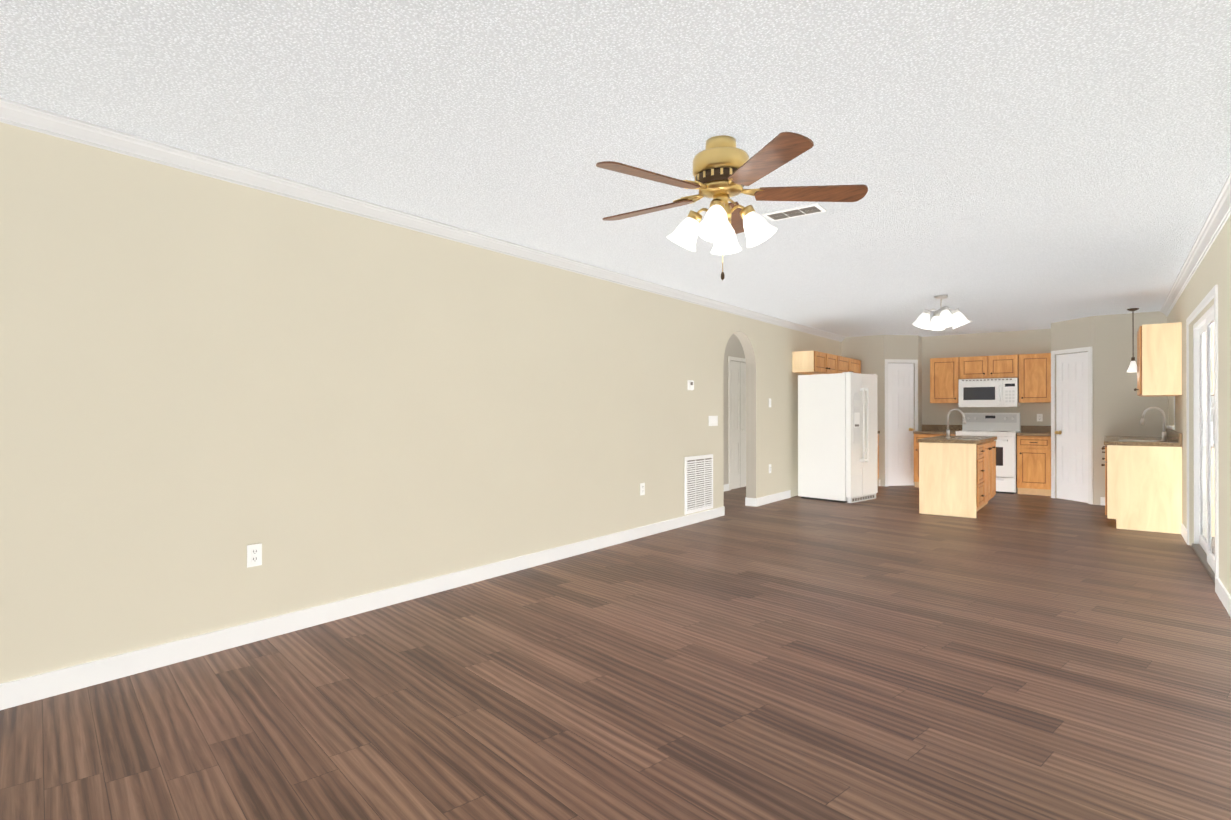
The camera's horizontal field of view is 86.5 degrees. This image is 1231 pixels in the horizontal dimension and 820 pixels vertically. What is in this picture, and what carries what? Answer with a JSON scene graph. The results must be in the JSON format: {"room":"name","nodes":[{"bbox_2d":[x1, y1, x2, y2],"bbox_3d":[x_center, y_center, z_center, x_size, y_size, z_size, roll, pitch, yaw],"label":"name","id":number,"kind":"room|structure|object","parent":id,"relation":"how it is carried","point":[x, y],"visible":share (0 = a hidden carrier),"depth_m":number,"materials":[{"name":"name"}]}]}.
{"room":"living room","nodes":[
{"label":"living room","id":0,"kind":"room"},
{"bbox_2d":[0,122,840,683],"bbox_3d":[-0.053,-0.004,6.119,0.140,2.500,14.540,0,0,37],"label":"wall","id":1,"kind":"structure","parent":0,"point":[204,382],"depth_m":3.65,"materials":[{"name":"beige paint"}]},
{"bbox_2d":[247,543,261,567],"bbox_3d":[-1.931,0.778,3.499,0.008,0.118,0.075,0,0,37],"label":"electrical outlet","id":2,"kind":"object","parent":1,"relation":"attached to","point":[254,554],"visible":1,"depth_m":3.50,"materials":[{"name":"white plastic"}]},
{"bbox_2d":[0,506,724,709],"bbox_3d":[-1.534,1.187,4.022,0.014,0.105,9.414,0,0,37],"label":"baseboard","id":3,"kind":"structure","parent":1,"relation":"attached to","point":[40,686],"depth_m":3.60,"materials":[{"name":"white wood"}]},
{"bbox_2d":[0,98,845,341],"bbox_3d":[-0.221,-1.218,5.722,0.075,0.075,13.700,0,0,37],"label":"crown molding","id":4,"kind":"structure","parent":1,"relation":"attached to","point":[122,142],"depth_m":3.68,"materials":[{"name":"white wood"}]},
{"bbox_2d":[640,483,644,495],"bbox_3d":[0.266,0.776,6.414,0.008,0.118,0.075,0,0,37],"label":"electrical outlet","id":5,"kind":"object","parent":1,"relation":"attached to","point":[642,488],"visible":1,"depth_m":6.41,"materials":[{"name":"white plastic"}]},
{"bbox_2d":[688,380,693,389],"bbox_3d":[0.825,-0.271,7.148,0.021,0.110,0.110,0,0,37],"label":"thermostat","id":6,"kind":"object","parent":1,"relation":"attached to","point":[690,384],"visible":0.98,"depth_m":7.14,"materials":[{"name":"plastic"}]},
{"bbox_2d":[684,454,712,514],"bbox_3d":[0.939,0.819,7.296,0.022,0.620,0.620,0,0,37],"label":"air vent","id":7,"kind":"object","parent":1,"relation":"in","point":[698,483],"visible":1,"depth_m":7.26,"materials":[{"name":"metal"}]},
{"bbox_2d":[709,416,717,425],"bbox_3d":[1.129,0.128,7.560,0.010,0.106,0.192,0,0,37],"label":"light switch","id":8,"kind":"object","parent":1,"relation":"attached to","point":[713,420],"visible":1,"depth_m":7.56,"materials":[{"name":"white plastic"}]},
{"bbox_2d":[745,497,751,505],"bbox_3d":[2.668,1.204,9.853,0.014,0.105,3.214,0,0,37],"label":"baseboard","id":9,"kind":"structure","parent":1,"relation":"attached to","point":[748,501],"depth_m":8.54,"materials":[{"name":"white wood"}]},
{"bbox_2d":[752,490,790,506],"bbox_3d":[2.165,1.202,8.930,0.014,0.105,1.134,0,0,37],"label":"baseboard","id":10,"kind":"structure","parent":1,"relation":"attached to","point":[768,499],"depth_m":8.85,"materials":[{"name":"white wood"}]},
{"bbox_2d":[792,350,839,374],"bbox_3d":[3.003,-0.693,9.780,0.329,0.300,1.033,0,0,37],"label":"upper cabinet","id":11,"kind":"object","parent":1,"relation":"attached to","point":[813,362],"depth_m":9.44,"materials":[{"name":"brown wood"}]},
{"bbox_2d":[840,356,860,373],"bbox_3d":[3.618,-0.691,10.596,0.329,0.300,1.278,0,0,37],"label":"upper cabinet","id":12,"kind":"object","parent":1,"relation":"attached to","point":[846,364],"depth_m":10.51,"materials":[{"name":"brown wood"}]},
{"bbox_2d":[0,485,1230,819],"bbox_3d":[1.068,1.275,5.808,6.760,0.060,15.400,0,0,37],"label":"floor","id":13,"kind":"structure","parent":0,"point":[890,653],"depth_m":2.83,"materials":[{"name":"brown wood"}]},
{"bbox_2d":[798,372,877,502],"bbox_3d":[3.170,0.373,9.251,0.760,1.765,0.862,0,0,-42],"label":"fridge","id":14,"kind":"object","parent":13,"relation":"on","point":[837,438],"visible":1,"depth_m":8.98,"materials":[{"name":"white metal"}]},
{"bbox_2d":[878,431,879,477],"bbox_3d":[3.750,0.751,10.493,0.658,1.015,1.281,0,0,37],"label":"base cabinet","id":15,"kind":"object","parent":13,"relation":"on","point":[878,454],"visible":0.04,"depth_m":10.80,"materials":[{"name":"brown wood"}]},
{"bbox_2d":[913,424,961,487],"bbox_3d":[5.240,0.752,10.631,0.609,1.015,0.669,0,0,37],"label":"base cabinet","id":16,"kind":"object","parent":13,"relation":"on","point":[926,431],"visible":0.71,"depth_m":10.56,"materials":[{"name":"brown wood"}]},
{"bbox_2d":[919,439,996,517],"bbox_3d":[4.397,0.823,8.318,0.670,0.860,1.506,0,0,37],"label":"kitchen island","id":17,"kind":"object","parent":13,"relation":"on","point":[957,476],"depth_m":7.75,"materials":[{"name":"brown wood"}]},
{"bbox_2d":[918,435,996,442],"bbox_3d":[4.382,0.373,8.335,0.655,0.040,1.540,0,0,37],"label":"island countertop","id":18,"kind":"structure","parent":17,"relation":"on","point":[937,439],"depth_m":7.86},
{"bbox_2d":[946,409,965,437],"bbox_3d":[4.215,0.167,8.113,0.232,0.366,0.131,0,0,37],"label":"island faucet","id":19,"kind":"object","parent":18,"relation":"on","point":[948,430],"visible":0.98,"depth_m":8.17,"materials":[{"name":"silver metal"}]},
{"bbox_2d":[956,413,1020,493],"bbox_3d":[5.797,0.650,10.183,0.806,1.215,0.711,0,0,37],"label":"range","id":20,"kind":"object","parent":13,"relation":"on","point":[1004,428],"visible":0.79,"depth_m":9.85,"materials":[{"name":"white metal"}]},
{"bbox_2d":[1017,426,1050,495],"bbox_3d":[6.311,0.749,9.824,0.429,1.015,0.669,0,0,37],"label":"base cabinet","id":21,"kind":"object","parent":13,"relation":"on","point":[1033,460],"visible":0.94,"depth_m":9.61,"materials":[{"name":"brown wood"}]},
{"bbox_2d":[1101,429,1181,533],"bbox_3d":[6.048,0.743,7.587,0.658,1.015,2.057,0,0,37],"label":"base cabinet","id":22,"kind":"object","parent":13,"relation":"on","point":[1143,483],"visible":0.94,"depth_m":6.75,"materials":[{"name":"brown wood"}]},
{"bbox_2d":[1140,407,1167,440],"bbox_3d":[5.811,0.149,7.067,0.232,0.366,0.131,0,0,37],"label":"faucet","id":23,"kind":"object","parent":22,"relation":"on","point":[1164,427],"visible":0.98,"depth_m":6.99,"materials":[{"name":"silver metal"}]},
{"bbox_2d":[0,0,1230,336],"bbox_3d":[1.068,-1.295,5.816,6.760,0.080,15.400,0,0,37],"label":"ceiling","id":24,"kind":"structure","parent":0,"point":[1026,164],"depth_m":2.84,"materials":[{"name":"white paint"}]},
{"bbox_2d":[596,132,867,280],"bbox_3d":[0.452,-0.933,3.111,1.251,0.660,1.305,0,0,37],"label":"ceiling fan","id":25,"kind":"object","parent":24,"relation":"hanging from","point":[725,169],"visible":1,"depth_m":3.00,"materials":[{"name":"brown wood"}]},
{"bbox_2d":[762,203,826,220],"bbox_3d":[1.136,-1.255,4.162,0.360,0.010,0.170,0,0,37],"label":"ceiling vent","id":26,"kind":"object","parent":24,"relation":"in","point":[796,212],"visible":0.98,"depth_m":4.14,"materials":[{"name":"metal"}]},
{"bbox_2d":[912,295,969,330],"bbox_3d":[3.575,-1.070,7.181,0.473,0.362,0.473,0,0,-33],"label":"chandelier","id":27,"kind":"object","parent":24,"relation":"hanging from","point":[943,318],"visible":1,"depth_m":7.13,"materials":[{"name":"white glass"}]},
{"bbox_2d":[1127,308,1138,371],"bbox_3d":[6.385,-0.859,8.068,0.130,0.780,0.128,0,0,37],"label":"pendant lamp","id":28,"kind":"object","parent":24,"relation":"hanging from","point":[1132,367],"visible":0.92,"depth_m":8.05,"materials":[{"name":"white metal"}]},
{"bbox_2d":[723,334,745,483],"bbox_3d":[1.217,0.006,9.582,0.100,2.500,5.600,0,0,37],"label":"wall","id":29,"kind":"structure","parent":0,"point":[734,348],"depth_m":10.18,"materials":[{"name":"beige paint"}]},
{"bbox_2d":[724,484,728,491],"bbox_3d":[0.703,1.201,8.801,0.014,0.105,3.540,0,0,37],"label":"baseboard","id":30,"kind":"structure","parent":29,"relation":"attached to","point":[726,486],"depth_m":10.14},
{"bbox_2d":[728,356,745,490],"bbox_3d":[2.018,0.210,10.580,0.070,2.097,0.874,0,0,37],"label":"closet door","id":31,"kind":"structure","parent":29,"relation":"in","point":[736,424],"depth_m":10.48,"materials":[{"name":"white wood"}]},
{"bbox_2d":[841,335,921,485],"bbox_3d":[4.534,0.011,11.151,1.130,2.500,0.700,0,0,37],"label":"wall","id":32,"kind":"structure","parent":0,"point":[872,353],"depth_m":10.86,"materials":[{"name":"beige paint"}]},
{"bbox_2d":[885,359,917,485],"bbox_3d":[4.734,0.211,10.823,0.424,2.097,0.424,0,0,37],"label":"pantry door","id":33,"kind":"structure","parent":32,"relation":"in","point":[899,422],"depth_m":10.85,"materials":[{"name":"white wood"}]},
{"bbox_2d":[922,329,1050,430],"bbox_3d":[5.997,0.009,10.574,2.100,2.500,0.140,0,0,37],"label":"wall","id":34,"kind":"structure","parent":0,"point":[1038,341],"depth_m":10.57,"materials":[{"name":"beige paint"}]},
{"bbox_2d":[930,357,958,402],"bbox_3d":[5.417,-0.478,10.714,0.427,0.734,0.329,0,0,37],"label":"upper cabinet","id":35,"kind":"object","parent":34,"relation":"attached to","point":[944,383],"depth_m":10.58,"materials":[{"name":"brown wood"}]},
{"bbox_2d":[958,354,1017,380],"bbox_3d":[5.913,-0.671,10.341,0.810,0.350,0.329,0,0,37],"label":"upper cabinet","id":36,"kind":"object","parent":34,"relation":"attached to","point":[997,366],"depth_m":10.22,"materials":[{"name":"brown wood"}]},
{"bbox_2d":[959,378,1019,406],"bbox_3d":[5.875,-0.267,10.289,0.798,0.440,0.456,0,0,37],"label":"microwave","id":37,"kind":"object","parent":36,"relation":"attached to","point":[997,392],"visible":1,"depth_m":10.12,"materials":[{"name":"white plastic"}]},
{"bbox_2d":[1018,353,1050,402],"bbox_3d":[6.410,-0.480,9.966,0.427,0.734,0.329,0,0,37],"label":"upper cabinet","id":38,"kind":"object","parent":34,"relation":"attached to","point":[1032,372],"depth_m":9.84,"materials":[{"name":"brown wood"}]},
{"bbox_2d":[1037,414,1042,420],"bbox_3d":[6.535,0.117,10.075,0.075,0.118,0.008,0,0,37],"label":"electrical outlet","id":39,"kind":"object","parent":34,"relation":"attached to","point":[1039,417],"visible":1,"depth_m":10.07,"materials":[{"name":"white plastic"}]},
{"bbox_2d":[1051,311,1167,504],"bbox_3d":[6.813,0.004,9.090,1.250,2.500,1.250,0,0,37],"label":"wall","id":40,"kind":"structure","parent":0,"point":[1120,406],"depth_m":8.55,"materials":[{"name":"beige paint"}]},
{"bbox_2d":[1051,346,1092,503],"bbox_3d":[6.279,0.206,9.014,0.487,2.097,0.487,0,0,37],"label":"closet door","id":41,"kind":"structure","parent":40,"relation":"in","point":[1073,432],"depth_m":9.02,"materials":[{"name":"white wood"}]},
{"bbox_2d":[1167,215,1230,594],"bbox_3d":[3.453,-0.012,3.476,0.140,2.500,14.540,0,0,37],"label":"wall","id":42,"kind":"structure","parent":0,"point":[1212,270],"depth_m":4.41,"materials":[{"name":"beige paint"}]},
{"bbox_2d":[1134,322,1181,396],"bbox_3d":[5.791,-0.517,7.009,0.368,0.730,0.805,0,0,37],"label":"upper cabinet","id":43,"kind":"object","parent":42,"relation":"attached to","point":[1159,359],"visible":1,"depth_m":6.68,"materials":[{"name":"brown wood"}]},
{"bbox_2d":[1167,396,1174,429],"bbox_3d":[6.582,-0.253,7.680,0.120,0.946,0.972,0,0,37],"label":"kitchen window","id":44,"kind":"structure","parent":42,"relation":"in","point":[1171,427],"depth_m":8.03,"materials":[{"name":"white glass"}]},
{"bbox_2d":[1181,524,1186,542],"bbox_3d":[5.507,1.194,6.326,0.014,0.105,0.610,0,0,37],"label":"baseboard","id":45,"kind":"structure","parent":42,"relation":"attached to","point":[1183,530],"depth_m":6.30,"materials":[{"name":"white wood"}]},
{"bbox_2d":[1160,172,1230,316],"bbox_3d":[2.949,-1.226,2.989,0.075,0.075,13.150,0,0,37],"label":"crown molding","id":46,"kind":"structure","parent":42,"relation":"attached to","point":[1220,212],"depth_m":4.77,"materials":[{"name":"white wood"}]},
{"bbox_2d":[1186,285,1218,591],"bbox_3d":[4.700,0.198,5.259,0.014,2.090,2.070,0,0,37],"label":"door frame","id":47,"kind":"structure","parent":42,"relation":"attached to","point":[1207,299],"depth_m":4.45,"materials":[{"name":"white wood"}]},
{"bbox_2d":[1191,304,1214,582],"bbox_3d":[4.750,0.230,5.222,0.090,2.026,1.942,0,0,37],"label":"sliding door","id":48,"kind":"structure","parent":42,"relation":"in","point":[1203,546],"depth_m":5.66,"materials":[{"name":"glass"}]},
{"bbox_2d":[1216,578,1230,616],"bbox_3d":[1.546,1.178,1.071,0.014,0.105,8.410,0,0,37],"label":"baseboard","id":49,"kind":"structure","parent":42,"relation":"attached to","point":[1221,591],"depth_m":4.15,"materials":[{"name":"white wood"}]}
]}

